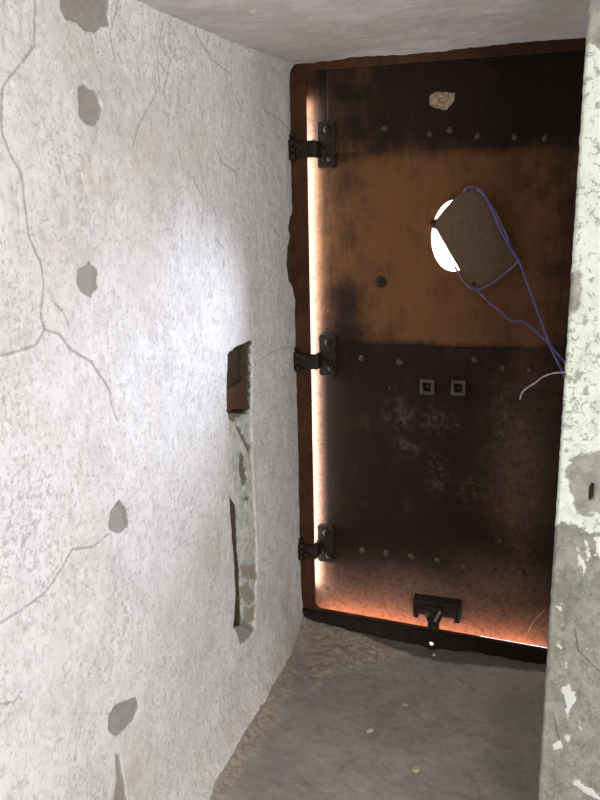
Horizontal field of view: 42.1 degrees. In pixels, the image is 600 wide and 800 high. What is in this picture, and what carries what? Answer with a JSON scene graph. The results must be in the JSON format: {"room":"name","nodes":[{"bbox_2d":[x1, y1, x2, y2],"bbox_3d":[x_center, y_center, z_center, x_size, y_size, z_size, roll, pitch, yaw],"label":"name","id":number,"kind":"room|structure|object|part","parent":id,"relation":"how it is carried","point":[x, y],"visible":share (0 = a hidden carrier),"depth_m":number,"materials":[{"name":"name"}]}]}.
{"room":"prison cell","nodes":[
{"label":"prison cell","id":0,"kind":"room"},
{"bbox_2d":[0,0,302,799],"bbox_3d":[-0.617,0.363,0.910,0.144,2.000,3.900,3,15,18],"label":"wall","id":1,"kind":"structure","parent":0,"point":[151,604],"depth_m":1.69,"materials":[{"name":"paint"}]},
{"bbox_2d":[226,345,244,411],"bbox_3d":[-0.204,-0.051,2.224,0.041,0.191,0.146,3,15,18],"label":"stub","id":2,"kind":"object","parent":1,"relation":"in","point":[235,395],"visible":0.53,"depth_m":2.23,"materials":[{"name":"brown wood"}]},
{"bbox_2d":[136,0,587,63],"bbox_3d":[0.626,-0.515,0.290,2.750,0.037,3.960,3,15,18],"label":"ceiling","id":3,"kind":"structure","parent":0,"point":[291,31],"depth_m":1.89,"materials":[{"name":"paint"}]},
{"bbox_2d":[209,616,546,799],"bbox_3d":[0.652,1.355,0.716,2.750,0.070,3.864,3,15,18],"label":"floor","id":4,"kind":"structure","parent":0,"point":[471,723],"depth_m":2.35,"materials":[{"name":"concrete"}]},
{"bbox_2d":[412,766,419,772],"bbox_3d":[0.321,1.021,2.158,0.023,0.010,0.028,3,15,18],"label":"crumb","id":5,"kind":"object","parent":4,"relation":"on","point":[415,769],"visible":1,"depth_m":2.15,"materials":[{"name":"beige stone"}]},
{"bbox_2d":[538,0,599,799],"bbox_3d":[1.552,0.094,1.764,1.832,1.990,1.003,3,15,18],"label":"wall","id":6,"kind":"structure","parent":0,"point":[570,743],"depth_m":1.60,"materials":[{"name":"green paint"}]},
{"bbox_2d":[290,38,585,663],"bbox_3d":[0.399,-0.080,2.572,1.000,2.060,0.096,3,15,18],"label":"door frame","id":7,"kind":"structure","parent":6,"relation":"attached to","point":[408,633],"depth_m":2.63,"materials":[{"name":"metal"}]},
{"bbox_3d":[0.418,0.859,2.765,0.927,0.128,0.012,3,15,18],"label":"sill plate","id":8,"kind":"part","parent":7,"relation":"part of","materials":[{"name":"metal"}]},
{"bbox_2d":[288,50,585,647],"bbox_3d":[0.412,-0.080,2.549,0.897,1.928,0.091,3,15,18],"label":"door","id":9,"kind":"structure","parent":7,"relation":"attached to","point":[435,485],"depth_m":2.55,"materials":[{"name":"metal"}]},
{"bbox_3d":[0.017,-0.799,2.492,0.093,0.052,0.064,3,15,18],"label":"hinge arm","id":10,"kind":"part","parent":9,"relation":"part of","materials":[{"name":"metal"}]},
{"bbox_3d":[0.029,-0.136,2.660,0.088,0.052,0.064,3,15,18],"label":"hinge arm","id":11,"kind":"part","parent":9,"relation":"part of","materials":[{"name":"metal"}]},
{"bbox_3d":[0.036,0.540,2.834,0.071,0.052,0.064,3,15,18],"label":"hinge arm","id":12,"kind":"part","parent":9,"relation":"part of","materials":[{"name":"metal"}]},
{"bbox_3d":[0.095,0.521,2.844,0.061,0.145,0.016,3,15,18],"label":"hinge plate","id":13,"kind":"part","parent":9,"relation":"part of","materials":[{"name":"metal"}]},
{"bbox_3d":[0.086,-0.817,2.498,0.061,0.145,0.016,3,15,18],"label":"hinge plate","id":14,"kind":"part","parent":9,"relation":"part of","materials":[{"name":"metal"}]},
{"bbox_3d":[0.096,-0.154,2.667,0.061,0.145,0.016,3,15,18],"label":"hinge plate","id":15,"kind":"part","parent":9,"relation":"part of","materials":[{"name":"metal"}]},
{"bbox_3d":[0.489,0.733,2.767,0.166,0.075,0.012,3,15,18],"label":"plate","id":16,"kind":"part","parent":9,"relation":"part of","materials":[{"name":"metal"}]},
{"bbox_2d":[429,189,516,288],"bbox_3d":[0.533,-0.496,2.404,0.269,0.303,0.062,3,15,18],"label":"cover plate","id":17,"kind":"object","parent":9,"relation":"attached to","point":[468,228],"visible":0.98,"depth_m":2.39,"materials":[{"name":"metal"}]},
{"bbox_2d":[454,190,518,289],"bbox_3d":[0.568,-0.484,2.367,0.194,0.302,0.012,3,15,18],"label":"wire","id":18,"kind":"object","parent":17,"relation":"attached to","point":[502,226],"visible":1,"depth_m":2.36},
{"bbox_2d":[463,186,564,378],"bbox_3d":[0.659,-0.337,2.348,0.361,0.602,0.042,7,17,31],"label":"wire","id":19,"kind":"object","parent":17,"relation":"attached to","point":[467,187],"visible":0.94,"depth_m":2.34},
{"bbox_2d":[472,286,564,363],"bbox_3d":[0.689,-0.211,2.380,0.332,0.264,0.042,6,16,28],"label":"wire","id":20,"kind":"object","parent":17,"relation":"attached to","point":[478,291],"visible":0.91,"depth_m":2.38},
{"bbox_2d":[519,372,564,398],"bbox_3d":[0.751,-0.045,2.361,0.173,0.110,0.022,10,18,39],"label":"wire","id":21,"kind":"object","parent":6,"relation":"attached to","point":[539,379],"visible":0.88,"depth_m":2.38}
]}

